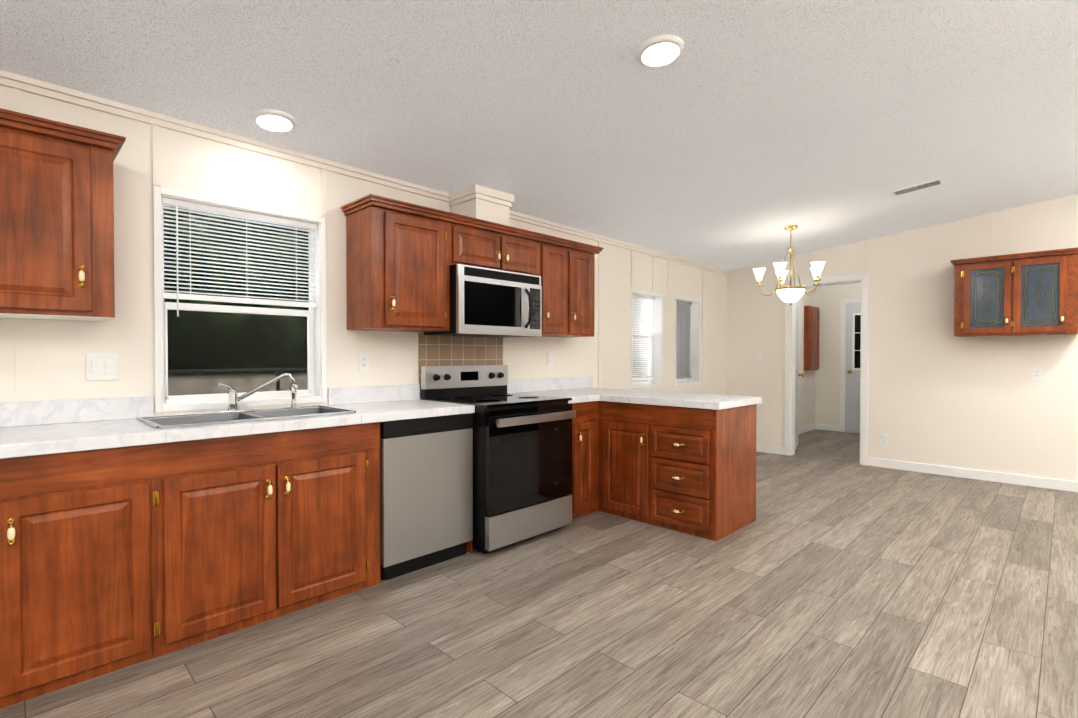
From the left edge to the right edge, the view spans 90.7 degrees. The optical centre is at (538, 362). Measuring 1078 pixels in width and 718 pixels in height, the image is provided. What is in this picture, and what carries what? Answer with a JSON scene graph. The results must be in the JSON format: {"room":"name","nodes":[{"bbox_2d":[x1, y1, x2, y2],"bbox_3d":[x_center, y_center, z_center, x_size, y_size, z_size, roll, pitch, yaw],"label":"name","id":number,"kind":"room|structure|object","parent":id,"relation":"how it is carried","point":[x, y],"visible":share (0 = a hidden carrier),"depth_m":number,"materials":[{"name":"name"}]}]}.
{"room":"kitchen and dining room","nodes":[
{"label":"kitchen and dining room","id":0,"kind":"room"},
{"bbox_2d":[0,85,725,415],"bbox_3d":[0.220,-0.343,4.856,0.120,3.000,11.920,1,1,45],"label":"wall","id":1,"kind":"structure","parent":0,"point":[57,351],"depth_m":3.04,"materials":[{"name":"white paint"}]},
{"bbox_2d":[0,108,125,320],"bbox_3d":[-2.258,-0.566,2.000,0.378,0.762,1.081,1,1,45],"label":"upper cabinet","id":2,"kind":"object","parent":1,"relation":"attached to","point":[56,222],"visible":1,"depth_m":2.12,"materials":[{"name":"brown wood"}]},
{"bbox_2d":[86,354,118,379],"bbox_3d":[-2.042,0.022,2.490,0.011,0.122,0.118,1,1,45],"label":"light switch","id":3,"kind":"object","parent":1,"relation":"attached to","point":[102,366],"visible":1,"depth_m":2.49,"materials":[{"name":"white plastic"}]},
{"bbox_2d":[153,187,326,412],"bbox_3d":[-1.641,-0.312,2.976,0.132,1.115,0.860,1,1,45],"label":"window","id":4,"kind":"structure","parent":1,"relation":"in","point":[315,313],"depth_m":2.93,"materials":[{"name":"white plastic"}]},
{"bbox_2d":[358,353,368,371],"bbox_3d":[-1.122,0.000,3.416,0.010,0.118,0.072,1,1,45],"label":"outlet","id":5,"kind":"object","parent":1,"relation":"attached to","point":[363,361],"visible":1,"depth_m":3.41,"materials":[{"name":"white plastic"}]},
{"bbox_2d":[0,70,728,274],"bbox_3d":[-0.720,-1.196,3.790,0.034,0.173,9.100,1,1,45],"label":"trim","id":6,"kind":"structure","parent":1,"relation":"attached to","point":[46,89],"depth_m":2.93,"materials":[{"name":"white paint"}]},
{"bbox_2d":[418,333,502,396],"bbox_3d":[-0.563,0.016,3.976,0.008,0.445,0.773,1,1,45],"label":"tile backsplash","id":7,"kind":"structure","parent":1,"relation":"attached to","point":[436,350],"depth_m":3.94,"materials":[{"name":"beige tile"}]},
{"bbox_2d":[341,194,602,337],"bbox_3d":[-0.338,-0.591,3.933,0.378,0.760,2.152,1,1,45],"label":"upper cabinet","id":8,"kind":"object","parent":1,"relation":"attached to","point":[401,257],"visible":1,"depth_m":3.39,"materials":[{"name":"brown wood"}]},
{"bbox_2d":[449,184,514,225],"bbox_3d":[-0.421,-1.101,3.882,0.322,0.261,0.362,1,1,45],"label":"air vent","id":9,"kind":"object","parent":8,"relation":"on","point":[483,203],"visible":0.83,"depth_m":3.77,"materials":[{"name":"white paint"}]},
{"bbox_2d":[424,264,541,337],"bbox_3d":[-0.372,-0.417,3.832,0.470,0.450,0.765,1,1,45],"label":"microwave","id":10,"kind":"object","parent":8,"relation":"attached to","point":[486,302],"visible":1,"depth_m":3.65,"materials":[{"name":"silver metal"}]},
{"bbox_2d":[12,88,991,401],"bbox_3d":[1.074,-0.268,2.854,3.916,2.900,7.916,1,1,45],"label":"batten","id":11,"kind":"object","parent":1,"relation":"attached to","point":[20,322],"visible":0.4,"depth_m":3.22,"materials":[{"name":"white paint"}]},
{"bbox_2d":[547,352,552,365],"bbox_3d":[0.097,-0.030,4.643,0.010,0.118,0.072,1,1,45],"label":"outlet","id":12,"kind":"object","parent":1,"relation":"attached to","point":[549,358],"visible":1,"depth_m":4.64,"materials":[{"name":"white plastic"}]},
{"bbox_2d":[631,290,663,388],"bbox_3d":[1.108,-0.237,5.778,0.182,1.021,0.616,1,1,45],"label":"dining room window","id":13,"kind":"structure","parent":1,"relation":"in","point":[653,335],"depth_m":5.91,"materials":[{"name":"white"}]},
{"bbox_2d":[675,297,699,385],"bbox_3d":[1.708,-0.245,6.381,0.182,1.021,0.576,1,1,45],"label":"dining room window","id":14,"kind":"structure","parent":1,"relation":"in","point":[687,327],"depth_m":6.50,"materials":[{"name":"white"}]},
{"bbox_2d":[0,429,1077,717],"bbox_3d":[1.780,1.228,3.240,4.640,0.100,12.040,1,1,45],"label":"floor","id":15,"kind":"structure","parent":0,"point":[834,579],"depth_m":2.38,"materials":[{"name":"grey wood"}]},
{"bbox_2d":[0,444,159,708],"bbox_3d":[-1.918,0.759,2.183,0.626,0.864,0.444,1,1,45],"label":"base cabinet","id":16,"kind":"object","parent":15,"relation":"on","point":[113,559],"depth_m":1.96,"materials":[{"name":"brown wood"}]},
{"bbox_2d":[0,384,474,458],"bbox_3d":[-1.564,0.243,2.528,0.633,0.154,2.692,1,1,45],"label":"countertop","id":17,"kind":"structure","parent":16,"relation":"on","point":[34,428],"depth_m":2.38,"materials":[{"name":"stone"}]},
{"bbox_2d":[137,405,355,428],"bbox_3d":[-1.435,0.346,2.667,0.460,0.175,0.870,1,1,45],"label":"sink","id":18,"kind":"object","parent":17,"relation":"in","point":[174,421],"visible":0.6,"depth_m":2.66,"materials":[{"name":"silver metal"}]},
{"bbox_2d":[210,373,297,413],"bbox_3d":[-1.498,0.160,2.832,0.102,0.202,0.435,1,1,45],"label":"faucet","id":19,"kind":"object","parent":18,"relation":"on","point":[234,399],"visible":1,"depth_m":2.80,"materials":[{"name":"silver metal"}]},
{"bbox_2d":[380,414,472,580],"bbox_3d":[-0.818,0.747,3.244,0.580,0.862,0.596,1,1,45],"label":"dishwasher","id":20,"kind":"object","parent":15,"relation":"on","point":[426,492],"visible":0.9,"depth_m":3.01,"materials":[{"name":"grey metal"}]},
{"bbox_2d":[421,365,575,552],"bbox_3d":[-0.270,0.599,3.687,0.790,1.145,0.766,1,1,45],"label":"range","id":21,"kind":"object","parent":15,"relation":"on","point":[522,466],"visible":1,"depth_m":3.44,"materials":[{"name":"black metal"}]},
{"bbox_2d":[571,401,599,518],"bbox_3d":[0.098,0.733,4.211,0.626,0.864,0.465,1,1,45],"label":"base cabinet","id":22,"kind":"object","parent":15,"relation":"on","point":[585,494],"depth_m":4.03,"materials":[{"name":"brown wood"}]},
{"bbox_2d":[507,377,599,403],"bbox_3d":[0.094,0.223,4.179,0.660,0.154,0.428,1,1,45],"label":"countertop","id":23,"kind":"structure","parent":22,"relation":"on","point":[580,391],"depth_m":4.48,"materials":[{"name":"stone"}]},
{"bbox_2d":[600,401,756,540],"bbox_3d":[1.016,0.735,4.071,1.034,0.864,0.670,1,1,45],"label":"base cabinet","id":24,"kind":"object","parent":15,"relation":"on","point":[692,471],"depth_m":3.74,"materials":[{"name":"brown wood"}]},
{"bbox_2d":[580,376,761,409],"bbox_3d":[0.827,0.222,4.241,1.611,0.154,0.695,1,1,45],"label":"countertop","id":25,"kind":"structure","parent":24,"relation":"on","point":[675,399],"depth_m":3.86,"materials":[{"name":"stone"}]},
{"bbox_2d":[0,0,1077,287],"bbox_3d":[1.780,-1.510,3.205,4.640,0.808,12.040,1,1,45],"label":"ceiling","id":26,"kind":"structure","parent":0,"point":[736,134],"depth_m":2.71,"materials":[{"name":"white paint"}]},
{"bbox_2d":[251,108,296,132],"bbox_3d":[-1.357,-1.237,2.732,0.210,0.043,0.210,1,1,45],"label":"ceiling light","id":27,"kind":"object","parent":26,"relation":"attached to","point":[275,120],"visible":1,"depth_m":2.70,"materials":[{"name":"white"}]},
{"bbox_2d":[636,34,684,67],"bbox_3d":[0.539,-1.379,2.368,0.210,0.042,0.210,1,1,45],"label":"ceiling light","id":28,"kind":"object","parent":26,"relation":"attached to","point":[660,51],"visible":1,"depth_m":2.34,"materials":[{"name":"white"}]},
{"bbox_2d":[753,225,824,304],"bbox_3d":[2.443,-0.946,5.182,0.662,0.770,0.638,1,1,45],"label":"chandelier","id":29,"kind":"object","parent":26,"relation":"hanging from","point":[790,294],"visible":0.98,"depth_m":5.13,"materials":[{"name":"gold metal"}]},
{"bbox_2d":[890,178,944,196],"bbox_3d":[3.057,-1.413,4.306,0.349,0.044,0.140,1,1,45],"label":"ceiling vent","id":30,"kind":"object","parent":26,"relation":"in","point":[939,181],"visible":1,"depth_m":4.29,"materials":[{"name":"white metal"}]},
{"bbox_2d":[798,287,815,427],"bbox_3d":[3.558,-0.382,7.952,0.250,3.000,2.580,1,1,45],"label":"wall","id":31,"kind":"structure","parent":0,"point":[806,399],"depth_m":8.44,"materials":[{"name":"white paint"}]},
{"bbox_2d":[798,424,815,433],"bbox_3d":[3.652,1.071,7.878,0.014,0.095,2.580,1,1,45],"label":"baseboard","id":32,"kind":"structure","parent":31,"relation":"attached to","point":[807,428],"depth_m":8.48,"materials":[{"name":"white wood"}]},
{"bbox_2d":[804,306,819,370],"bbox_3d":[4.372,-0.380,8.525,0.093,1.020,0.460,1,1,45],"label":"upper cabinet","id":33,"kind":"object","parent":31,"relation":"attached to","point":[811,336],"visible":1,"depth_m":8.39,"materials":[{"name":"brown wood"}]},
{"bbox_2d":[815,283,860,432],"bbox_3d":[5.191,-0.386,8.233,2.170,3.000,0.120,1,1,45],"label":"wall","id":34,"kind":"structure","parent":0,"point":[828,299],"depth_m":8.62,"materials":[{"name":"white paint"}]},
{"bbox_2d":[816,424,838,430],"bbox_3d":[4.690,1.061,8.655,0.350,0.095,0.014,1,1,45],"label":"baseboard","id":35,"kind":"structure","parent":34,"relation":"attached to","point":[818,426],"depth_m":8.65,"materials":[{"name":"white wood"}]},
{"bbox_2d":[840,298,860,432],"bbox_3d":[5.173,0.060,8.157,1.000,2.110,0.020,1,1,45],"label":"door","id":36,"kind":"structure","parent":34,"relation":"attached to","point":[850,360],"depth_m":8.41,"materials":[{"name":"white wood"}]},
{"bbox_2d":[726,194,1077,481],"bbox_3d":[4.078,0.148,5.538,4.400,4.000,0.120,1,1,45],"label":"wall","id":37,"kind":"structure","parent":0,"point":[929,402],"depth_m":5.45,"materials":[{"name":"white paint"}]},
{"bbox_2d":[756,351,761,360],"bbox_3d":[2.780,-0.077,6.733,0.072,0.118,0.011,1,1,45],"label":"light switch","id":38,"kind":"object","parent":37,"relation":"attached to","point":[758,355],"visible":1,"depth_m":6.73,"materials":[{"name":"white plastic"}]},
{"bbox_2d":[756,444,783,454],"bbox_3d":[2.749,1.085,6.777,0.725,0.095,0.014,1,1,45],"label":"baseboard","id":39,"kind":"structure","parent":37,"relation":"attached to","point":[759,447],"depth_m":6.64,"materials":[{"name":"white wood"}]},
{"bbox_2d":[795,300,798,448],"bbox_3d":[3.317,0.111,6.894,0.039,2.020,0.740,0,1,30],"label":"door leaf","id":40,"kind":"structure","parent":37,"relation":"in","point":[796,372],"depth_m":6.93,"materials":[{"name":"white wood"}]},
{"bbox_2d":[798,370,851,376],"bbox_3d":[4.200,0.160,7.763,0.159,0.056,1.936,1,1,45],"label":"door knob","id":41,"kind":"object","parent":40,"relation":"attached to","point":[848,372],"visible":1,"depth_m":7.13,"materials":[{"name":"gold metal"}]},
{"bbox_2d":[784,273,868,464],"bbox_3d":[3.363,0.077,6.237,0.890,2.125,0.136,1,1,45],"label":"door frame","id":42,"kind":"structure","parent":37,"relation":"attached to","point":[789,401],"depth_m":6.18,"materials":[{"name":"white wood"}]},
{"bbox_2d":[880,433,887,444],"bbox_3d":[3.748,0.835,5.782,0.072,0.118,0.010,1,1,45],"label":"electrical outlet","id":43,"kind":"object","parent":37,"relation":"attached to","point":[883,439],"visible":1,"depth_m":5.78,"materials":[{"name":"white plastic"}]},
{"bbox_2d":[867,457,1077,491],"bbox_3d":[4.614,1.109,4.924,2.755,0.095,0.014,1,1,45],"label":"baseboard","id":44,"kind":"structure","parent":37,"relation":"attached to","point":[1049,483],"depth_m":5.22,"materials":[{"name":"white wood"}]},
{"bbox_2d":[950,247,1077,336],"bbox_3d":[4.370,-0.611,4.900,0.892,0.725,0.354,1,1,45],"label":"curio cabinet","id":45,"kind":"object","parent":37,"relation":"attached to","point":[1027,294],"visible":1,"depth_m":4.78,"materials":[{"name":"brown wood"}]},
{"bbox_2d":[1032,367,1042,379],"bbox_3d":[4.606,0.106,4.920,0.072,0.118,0.010,1,1,45],"label":"electrical outlet","id":46,"kind":"object","parent":37,"relation":"attached to","point":[1037,373],"visible":1,"depth_m":4.92,"materials":[{"name":"white plastic"}]},
{"label":"outside","id":47,"kind":"structure","parent":0,"visible":0},
{"bbox_2d":[168,362,647,395],"bbox_3d":[-3.400,0.988,9.090,0.060,1.830,28.000,1,1,45],"label":"fence","id":48,"kind":"object","parent":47,"point":[278,372],"depth_m":7.97,"materials":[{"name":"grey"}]},
{"bbox_2d":[163,206,683,395],"bbox_3d":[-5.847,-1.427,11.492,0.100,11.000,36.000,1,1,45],"label":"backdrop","id":49,"kind":"structure","parent":47,"point":[277,334],"depth_m":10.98,"materials":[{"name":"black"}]}
]}

